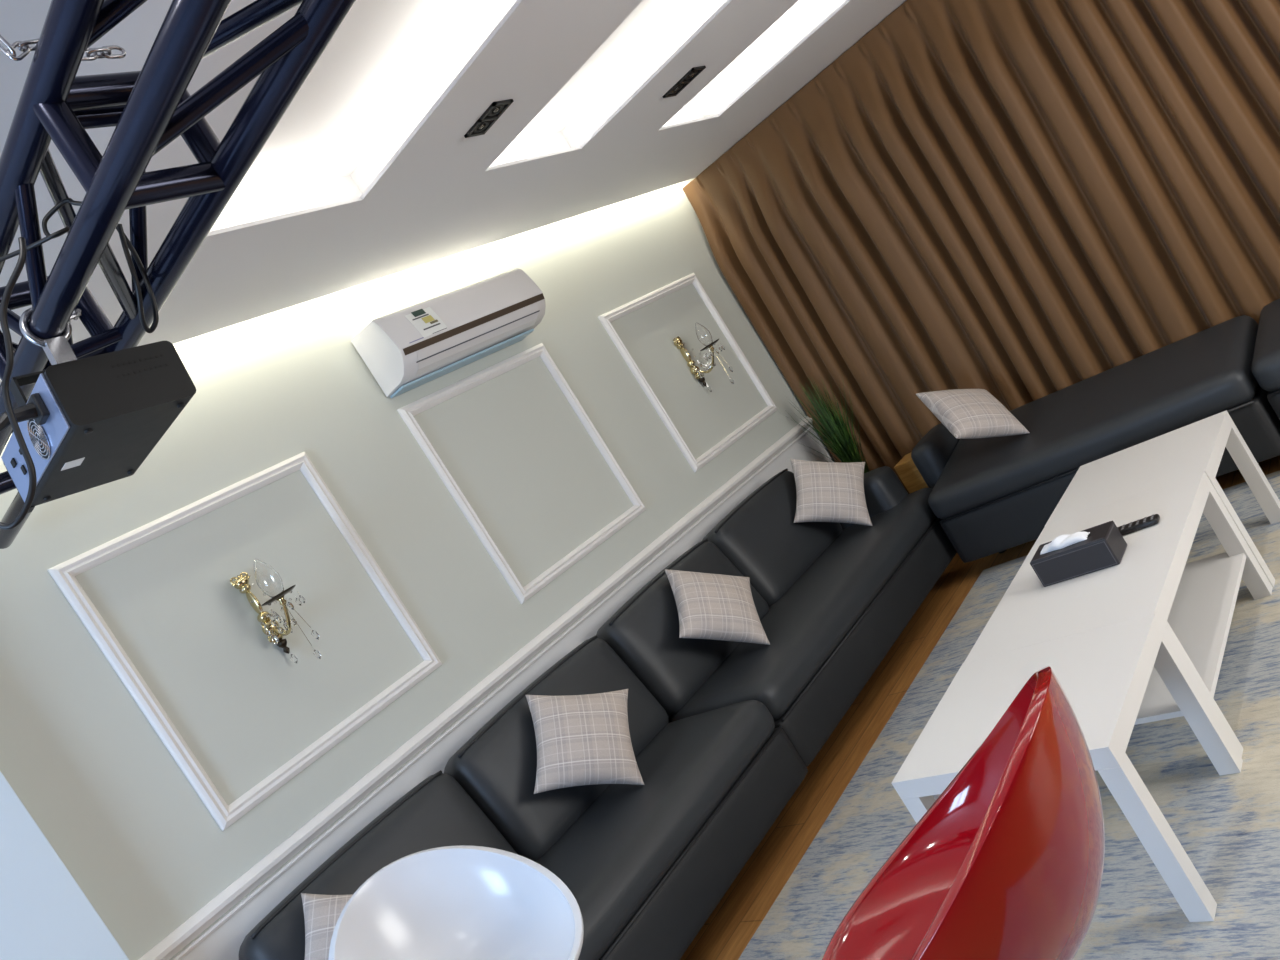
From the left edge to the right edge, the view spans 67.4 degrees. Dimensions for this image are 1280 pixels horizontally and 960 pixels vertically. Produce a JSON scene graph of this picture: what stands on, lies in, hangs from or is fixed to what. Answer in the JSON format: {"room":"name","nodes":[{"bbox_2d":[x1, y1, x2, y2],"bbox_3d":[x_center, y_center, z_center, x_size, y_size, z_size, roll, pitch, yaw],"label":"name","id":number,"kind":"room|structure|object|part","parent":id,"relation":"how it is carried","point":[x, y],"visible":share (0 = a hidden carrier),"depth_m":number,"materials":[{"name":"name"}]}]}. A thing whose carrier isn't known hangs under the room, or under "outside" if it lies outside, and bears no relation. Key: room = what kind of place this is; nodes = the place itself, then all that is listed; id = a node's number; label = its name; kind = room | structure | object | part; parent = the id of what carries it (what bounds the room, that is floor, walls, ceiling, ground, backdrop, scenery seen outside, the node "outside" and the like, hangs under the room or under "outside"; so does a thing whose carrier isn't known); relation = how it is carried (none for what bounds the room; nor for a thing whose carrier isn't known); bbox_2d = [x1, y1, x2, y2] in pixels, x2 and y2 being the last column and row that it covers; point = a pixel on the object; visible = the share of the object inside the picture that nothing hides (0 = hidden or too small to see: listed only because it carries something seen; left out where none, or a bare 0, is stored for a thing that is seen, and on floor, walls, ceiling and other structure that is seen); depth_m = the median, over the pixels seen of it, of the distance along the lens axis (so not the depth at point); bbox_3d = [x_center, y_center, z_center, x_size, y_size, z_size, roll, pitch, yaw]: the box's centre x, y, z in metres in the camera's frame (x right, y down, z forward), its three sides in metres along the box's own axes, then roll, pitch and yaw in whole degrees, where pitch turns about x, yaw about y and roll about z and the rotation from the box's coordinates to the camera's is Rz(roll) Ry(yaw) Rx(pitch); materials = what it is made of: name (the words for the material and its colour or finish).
{"room":"living room","nodes":[
{"label":"living room","id":0,"kind":"room"},
{"bbox_2d":[0,771,128,959],"bbox_3d":[-2.183,1.571,1.581,0.100,2.560,2.545,-29,4,43],"label":"wall","id":1,"kind":"structure","parent":0,"point":[45,914],"depth_m":2.43,"materials":[{"name":"paint"}]},
{"bbox_2d":[0,0,355,548],"bbox_3d":[-0.840,-0.445,1.519,3.240,0.211,0.236,-29,4,43],"label":"truss","id":2,"kind":"object","parent":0,"point":[150,107],"visible":0.74,"depth_m":1.36,"materials":[{"name":"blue metal"}]},
{"bbox_2d":[0,198,81,261],"bbox_3d":[-0.930,-0.388,1.490,0.186,0.052,0.028,-32,3,-2],"label":"cable","id":3,"kind":"object","parent":2,"relation":"attached to","point":[60,204],"visible":0.9,"depth_m":1.49,"materials":[{"name":"black rubber"}]},
{"bbox_2d":[0,237,195,529],"bbox_3d":[-0.954,-0.112,1.520,0.506,0.359,0.354,-29,4,44],"label":"stage light","id":4,"kind":"object","parent":2,"relation":"hanging from","point":[93,421],"depth_m":1.50,"materials":[{"name":"black metal"}]},
{"bbox_3d":[-0.897,-0.131,1.373,0.264,0.346,0.048,-32,3,-2],"label":"power cord","id":5,"kind":"part","parent":4,"relation":"part of","materials":[{"name":"black rubber"}]},
{"bbox_3d":[-0.971,-0.058,1.536,0.346,0.090,0.004,-28,-1,44],"label":"panel","id":6,"kind":"part","parent":4,"relation":"part of","materials":[{"name":"silver metal"}]},
{"bbox_2d":[27,420,49,459],"bbox_3d":[-0.940,-0.065,1.502,0.070,0.070,0.002,-28,-1,44],"label":"fan grille","id":7,"kind":"object","parent":4,"relation":"attached to","point":[40,432],"depth_m":1.50,"materials":[{"name":"silver metal"}]},
{"bbox_2d":[116,224,158,332],"bbox_3d":[-0.871,-0.361,1.630,0.073,0.212,0.073,-33,3,-9],"label":"hanging cable","id":8,"kind":"object","parent":2,"relation":"hanging from","point":[125,242],"visible":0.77,"depth_m":1.64,"materials":[{"name":"black rubber"}]},
{"bbox_2d":[0,179,834,959],"bbox_3d":[-1.085,0.619,3.291,0.120,2.820,7.420,-29,4,43],"label":"wall","id":9,"kind":"structure","parent":0,"point":[77,749],"depth_m":3.41,"materials":[{"name":"paint"}]},
{"bbox_2d":[48,451,441,830],"bbox_3d":[-1.217,0.465,3.143,0.022,0.917,0.918,-29,4,43],"label":"trim","id":10,"kind":"structure","parent":9,"relation":"attached to","point":[63,574],"depth_m":3.00,"materials":[{"name":"paint"}]},
{"bbox_2d":[230,559,320,662],"bbox_3d":[-1.152,0.431,3.070,0.250,0.378,0.120,-29,4,43],"label":"wall sconce","id":11,"kind":"object","parent":9,"relation":"attached to","point":[268,579],"visible":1,"depth_m":3.05,"materials":[{"name":"gold metal"}]},
{"bbox_3d":[-1.244,0.418,3.136,0.061,0.258,0.051,-33,3,-14],"label":"plate","id":12,"kind":"part","parent":11,"relation":"part of","materials":[{"name":"gold metal"}]},
{"bbox_3d":[-1.173,0.306,3.019,0.072,0.140,0.072,-29,4,43],"label":"lamp shade","id":13,"kind":"part","parent":11,"relation":"part of","materials":[{"name":"clear glass"}]},
{"bbox_2d":[261,585,295,605],"bbox_3d":[-1.136,0.366,3.023,0.120,0.010,0.120,-29,4,43],"label":"drip tray","id":14,"kind":"object","parent":11,"relation":"on","point":[278,594],"depth_m":3.00,"materials":[{"name":"brown metal"}]},
{"bbox_3d":[-1.151,0.444,3.076,0.180,0.113,0.032,-29,4,43],"label":"arm","id":15,"kind":"part","parent":11,"relation":"part of","materials":[{"name":"gold metal"}]},
{"bbox_2d":[351,268,545,397],"bbox_3d":[-0.752,-0.640,4.013,0.232,0.272,0.860,-29,4,43],"label":"air conditioner","id":16,"kind":"object","parent":9,"relation":"attached to","point":[406,349],"visible":1,"depth_m":3.86,"materials":[{"name":"white plastic"}]},
{"bbox_2d":[138,416,812,959],"bbox_3d":[-0.084,0.423,4.233,0.032,0.052,4.575,-29,4,43],"label":"trim","id":17,"kind":"structure","parent":9,"relation":"attached to","point":[202,919],"depth_m":3.33,"materials":[{"name":"paint"}]},
{"bbox_2d":[397,343,645,603],"bbox_3d":[-0.461,-0.072,4.146,0.022,0.915,0.905,-29,4,43],"label":"trim","id":18,"kind":"structure","parent":9,"relation":"attached to","point":[407,412],"depth_m":4.04,"materials":[{"name":"paint"}]},
{"bbox_2d":[598,273,777,472],"bbox_3d":[0.293,-0.610,5.148,0.022,0.917,0.920,-29,4,43],"label":"trim","id":19,"kind":"structure","parent":9,"relation":"attached to","point":[605,319],"depth_m":5.05,"materials":[{"name":"paint"}]},
{"bbox_2d":[673,323,733,391],"bbox_3d":[0.350,-0.638,5.063,0.250,0.378,0.120,-29,4,43],"label":"wall sconce","id":20,"kind":"object","parent":9,"relation":"attached to","point":[704,336],"visible":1,"depth_m":5.06,"materials":[{"name":"gold metal"}]},
{"bbox_3d":[0.258,-0.651,5.129,0.061,0.258,0.051,-33,3,-14],"label":"plate","id":21,"kind":"part","parent":20,"relation":"part of","materials":[{"name":"gold metal"}]},
{"bbox_3d":[0.329,-0.762,5.013,0.072,0.140,0.072,-29,4,43],"label":"lamp shade","id":22,"kind":"part","parent":20,"relation":"part of","materials":[{"name":"clear glass"}]},
{"bbox_3d":[0.350,-0.625,5.070,0.180,0.113,0.032,-29,4,43],"label":"arm","id":23,"kind":"part","parent":20,"relation":"part of","materials":[{"name":"clear glass"}]},
{"bbox_2d":[700,339,718,350],"bbox_3d":[0.366,-0.703,5.017,0.120,0.010,0.120,-29,4,43],"label":"drip tray","id":24,"kind":"object","parent":20,"relation":"on","point":[709,343],"depth_m":4.99,"materials":[{"name":"brown metal"}]},
{"bbox_2d":[0,0,905,383],"bbox_3d":[-0.050,-1.412,1.423,5.200,0.240,7.220,-29,4,43],"label":"ceiling","id":25,"kind":"structure","parent":0,"point":[371,172],"depth_m":3.04,"materials":[{"name":"paint"}]},
{"bbox_2d":[0,35,125,60],"bbox_3d":[-0.847,-0.652,1.329,0.044,0.188,0.178,-29,4,43],"label":"chain","id":26,"kind":"object","parent":25,"relation":"hanging from","point":[23,46],"visible":0.58,"depth_m":1.30,"materials":[{"name":"silver metal"}]},
{"bbox_2d":[464,99,512,137],"bbox_3d":[-0.462,-1.103,2.931,0.167,0.008,0.087,-29,4,43],"label":"recessed light","id":27,"kind":"object","parent":25,"relation":"in","point":[496,109],"visible":1,"depth_m":2.92,"materials":[{"name":"black metal"}]},
{"bbox_2d":[662,66,705,97],"bbox_3d":[0.172,-1.553,3.747,0.175,0.008,0.094,-29,4,43],"label":"recessed light","id":28,"kind":"object","parent":25,"relation":"in","point":[691,74],"visible":1,"depth_m":3.74,"materials":[{"name":"black metal"}]},
{"bbox_2d":[683,0,1279,493],"bbox_3d":[2.237,-1.379,4.294,4.202,2.546,0.164,-29,4,43],"label":"curtain","id":29,"kind":"object","parent":25,"relation":"hanging from","point":[1021,202],"visible":0.8,"depth_m":4.64,"materials":[{"name":"brown fabric"}]},
{"bbox_2d":[680,455,1279,959],"bbox_3d":[1.398,0.898,1.570,5.400,0.100,7.420,-29,4,43],"label":"floor","id":30,"kind":"structure","parent":0,"point":[734,921],"depth_m":3.71,"materials":[{"name":"brown wood"}]},
{"bbox_2d":[239,635,807,959],"bbox_3d":[-0.244,1.228,3.071,0.752,0.922,1.677,-29,4,43],"label":"sofa","id":31,"kind":"object","parent":30,"relation":"on","point":[645,867],"visible":0.8,"depth_m":3.09,"materials":[{"name":"black leather"}]},
{"bbox_2d":[301,893,352,959],"bbox_3d":[-0.731,1.278,2.578,0.466,0.437,0.246,-33,3,-13],"label":"throw pillow","id":32,"kind":"object","parent":31,"relation":"on","point":[322,913],"visible":0.37,"depth_m":2.58,"materials":[{"name":"fabric"}]},
{"bbox_2d":[239,773,516,959],"bbox_3d":[-0.747,1.296,2.901,0.285,0.486,0.808,-29,4,43],"label":"cushion","id":33,"kind":"object","parent":31,"relation":"on","point":[443,810],"depth_m":2.92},
{"bbox_2d":[444,638,667,861],"bbox_3d":[-0.283,0.966,3.516,0.285,0.486,0.860,-29,4,43],"label":"cushion","id":34,"kind":"object","parent":31,"relation":"on","point":[496,767],"depth_m":3.29,"materials":[{"name":"black leather"}]},
{"bbox_2d":[525,689,643,793],"bbox_3d":[-0.194,0.887,3.290,0.466,0.437,0.247,-33,3,-13],"label":"throw pillow","id":35,"kind":"object","parent":31,"relation":"on","point":[581,740],"visible":1,"depth_m":3.22,"materials":[{"name":"fabric"}]},
{"bbox_2d":[535,700,774,959],"bbox_3d":[-0.164,1.251,3.022,0.599,0.188,1.676,-29,4,43],"label":"seat cushion","id":36,"kind":"object","parent":31,"relation":"on","point":[625,850],"depth_m":3.05,"materials":[{"name":"black leather"}]},
{"bbox_2d":[596,466,956,766],"bbox_3d":[0.751,0.519,4.407,0.734,0.922,1.920,-29,4,43],"label":"sofa","id":37,"kind":"object","parent":30,"relation":"on","point":[831,600],"visible":0.77,"depth_m":4.08,"materials":[{"name":"black leather"}]},
{"bbox_2d":[596,541,768,719],"bbox_3d":[0.199,0.623,4.155,0.285,0.486,0.850,-29,4,43],"label":"cushion","id":38,"kind":"object","parent":37,"relation":"on","point":[644,632],"depth_m":3.92,"materials":[{"name":"black leather"}]},
{"bbox_2d":[665,569,769,644],"bbox_3d":[0.314,0.521,3.963,0.262,0.453,0.481,-31,3,15],"label":"throw pillow","id":39,"kind":"object","parent":37,"relation":"on","point":[709,606],"visible":1,"depth_m":3.88,"materials":[{"name":"fabric"}]},
{"bbox_2d":[702,471,842,606],"bbox_3d":[0.666,0.290,4.776,0.285,0.486,0.833,-29,4,43],"label":"cushion","id":40,"kind":"object","parent":37,"relation":"on","point":[760,536],"depth_m":4.60,"materials":[{"name":"black leather"}]},
{"bbox_2d":[671,488,936,721],"bbox_3d":[0.830,0.543,4.355,0.579,0.188,1.911,-29,4,43],"label":"seat cushion","id":41,"kind":"object","parent":37,"relation":"on","point":[814,621],"depth_m":4.02,"materials":[{"name":"black leather"}]},
{"bbox_2d":[790,459,871,525],"bbox_3d":[0.950,0.059,4.797,0.486,0.468,0.254,-32,3,4],"label":"throw pillow","id":42,"kind":"object","parent":37,"relation":"on","point":[825,491],"visible":1,"depth_m":4.72,"materials":[{"name":"fabric"}]},
{"bbox_3d":[1.202,0.268,5.083,0.578,0.554,0.230,-29,4,43],"label":"armrest","id":43,"kind":"part","parent":37,"relation":"part of","materials":[{"name":"black leather"}]},
{"bbox_2d":[787,375,869,472],"bbox_3d":[1.231,-0.034,5.374,0.458,1.243,0.446,-29,4,43],"label":"potted grass","id":44,"kind":"object","parent":30,"relation":"on","point":[841,442],"depth_m":5.34,"materials":[{"name":"green plant"}]},
{"bbox_2d":[894,453,928,492],"bbox_3d":[1.622,0.119,5.233,0.140,0.585,0.180,-29,4,43],"label":"wooden stand","id":45,"kind":"object","parent":30,"relation":"on","point":[905,468],"visible":0.11,"depth_m":5.17,"materials":[{"name":"brown wood"}]},
{"bbox_2d":[738,471,1279,959],"bbox_3d":[1.488,0.711,2.556,2.485,0.013,3.615,-29,4,43],"label":"rug","id":46,"kind":"object","parent":30,"relation":"on","point":[1228,826],"visible":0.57,"depth_m":2.62,"materials":[{"name":"grey carpet"}]},
{"bbox_2d":[328,845,583,959],"bbox_3d":[-0.252,1.267,2.137,0.529,0.935,0.515,-35,4,-43],"label":"bar stool","id":47,"kind":"object","parent":46,"relation":"on","point":[462,902],"visible":1,"depth_m":2.29,"materials":[{"name":"white plastic"}]},
{"bbox_2d":[822,666,1104,959],"bbox_3d":[0.562,0.774,1.309,0.515,0.996,0.529,-30,4,38],"label":"bar stool","id":48,"kind":"object","parent":46,"relation":"on","point":[1007,862],"visible":1,"depth_m":1.10,"materials":[{"name":"red plastic"}]},
{"bbox_2d":[892,614,1242,921],"bbox_3d":[1.062,0.722,2.379,0.550,0.438,0.550,-29,4,44],"label":"side table","id":49,"kind":"object","parent":46,"relation":"on","point":[1104,673],"visible":0.75,"depth_m":2.33,"materials":[{"name":"white wood"}]},
{"bbox_3d":[0.776,0.932,2.372,0.050,0.388,0.050,-29,4,44],"label":"leg","id":50,"kind":"part","parent":49,"relation":"part of","materials":[{"name":"white wood"}]},
{"bbox_3d":[1.093,0.755,2.027,0.050,0.388,0.050,-29,4,44],"label":"leg","id":51,"kind":"part","parent":49,"relation":"part of","materials":[{"name":"white wood"}]},
{"bbox_3d":[1.375,0.555,2.389,0.050,0.388,0.050,-29,4,44],"label":"leg","id":52,"kind":"part","parent":49,"relation":"part of","materials":[{"name":"white wood"}]},
{"bbox_2d":[964,471,1272,757],"bbox_3d":[1.470,0.433,2.904,0.544,0.438,0.900,-29,4,44],"label":"coffee table","id":53,"kind":"object","parent":46,"relation":"on","point":[1194,602],"visible":0.48,"depth_m":2.78,"materials":[{"name":"white wood"}]},
{"bbox_2d":[1030,521,1126,586],"bbox_3d":[1.305,0.210,2.876,0.238,0.117,0.128,-29,4,43],"label":"tissue box","id":54,"kind":"object","parent":53,"relation":"on","point":[1102,546],"visible":1,"depth_m":2.83,"materials":[{"name":"black leather"}]},
{"bbox_2d":[1117,514,1159,535],"bbox_3d":[1.488,0.149,2.932,0.190,0.020,0.048,-29,4,41],"label":"remote control","id":55,"kind":"object","parent":53,"relation":"on","point":[1151,520],"visible":0.67,"depth_m":2.90,"materials":[{"name":"black plastic"}]},
{"bbox_2d":[1134,552,1245,724],"bbox_3d":[1.505,0.489,2.907,0.532,0.016,0.888,-29,4,44],"label":"shelf","id":56,"kind":"object","parent":53,"relation":"attached to","point":[1200,616],"depth_m":2.78,"materials":[{"name":"white wood"}]},
{"bbox_3d":[1.400,0.537,2.428,0.050,0.388,0.050,-29,4,44],"label":"leg","id":57,"kind":"part","parent":53,"relation":"part of","materials":[{"name":"white wood"}]},
{"bbox_3d":[1.879,0.197,3.042,0.050,0.388,0.050,-29,4,44],"label":"leg","id":58,"kind":"part","parent":53,"relation":"part of","materials":[{"name":"white wood"}]},
{"bbox_2d":[1044,410,1279,586],"bbox_3d":[1.879,0.143,3.427,0.550,0.438,0.550,-29,4,44],"label":"side table","id":59,"kind":"object","parent":46,"relation":"on","point":[1199,446],"visible":0.54,"depth_m":3.40,"materials":[{"name":"white wood"}]},
{"bbox_3d":[1.910,0.176,3.076,0.050,0.388,0.050,-29,4,44],"label":"leg","id":60,"kind":"part","parent":59,"relation":"part of","materials":[{"name":"white wood"}]},
{"bbox_3d":[2.192,-0.024,3.437,0.050,0.388,0.050,-29,4,44],"label":"leg","id":61,"kind":"part","parent":59,"relation":"part of","materials":[{"name":"white wood"}]},
{"bbox_2d":[911,315,1279,562],"bbox_3d":[2.063,-0.155,4.475,1.591,0.662,0.769,-29,4,43],"label":"sofa","id":62,"kind":"object","parent":30,"relation":"on","point":[991,495],"visible":0.87,"depth_m":4.26,"materials":[{"name":"black leather"}]},
{"bbox_3d":[1.677,-0.005,5.085,0.162,0.571,0.419,-29,4,43],"label":"armrest","id":63,"kind":"part","parent":62,"relation":"part of","materials":[{"name":"black leather"}]},
{"bbox_2d":[916,389,1029,438],"bbox_3d":[1.577,-0.319,4.568,0.467,0.411,0.293,-33,3,-16],"label":"throw pillow","id":64,"kind":"object","parent":62,"relation":"on","point":[966,413],"visible":1,"depth_m":4.47,"materials":[{"name":"fabric"}]},
{"bbox_2d":[1251,298,1279,419],"bbox_3d":[3.148,-0.685,3.370,1.650,0.528,0.765,-29,4,43],"label":"sofa","id":65,"kind":"object","parent":30,"relation":"on","point":[1265,368],"visible":1,"depth_m":3.66,"materials":[{"name":"black leather"}]}
]}

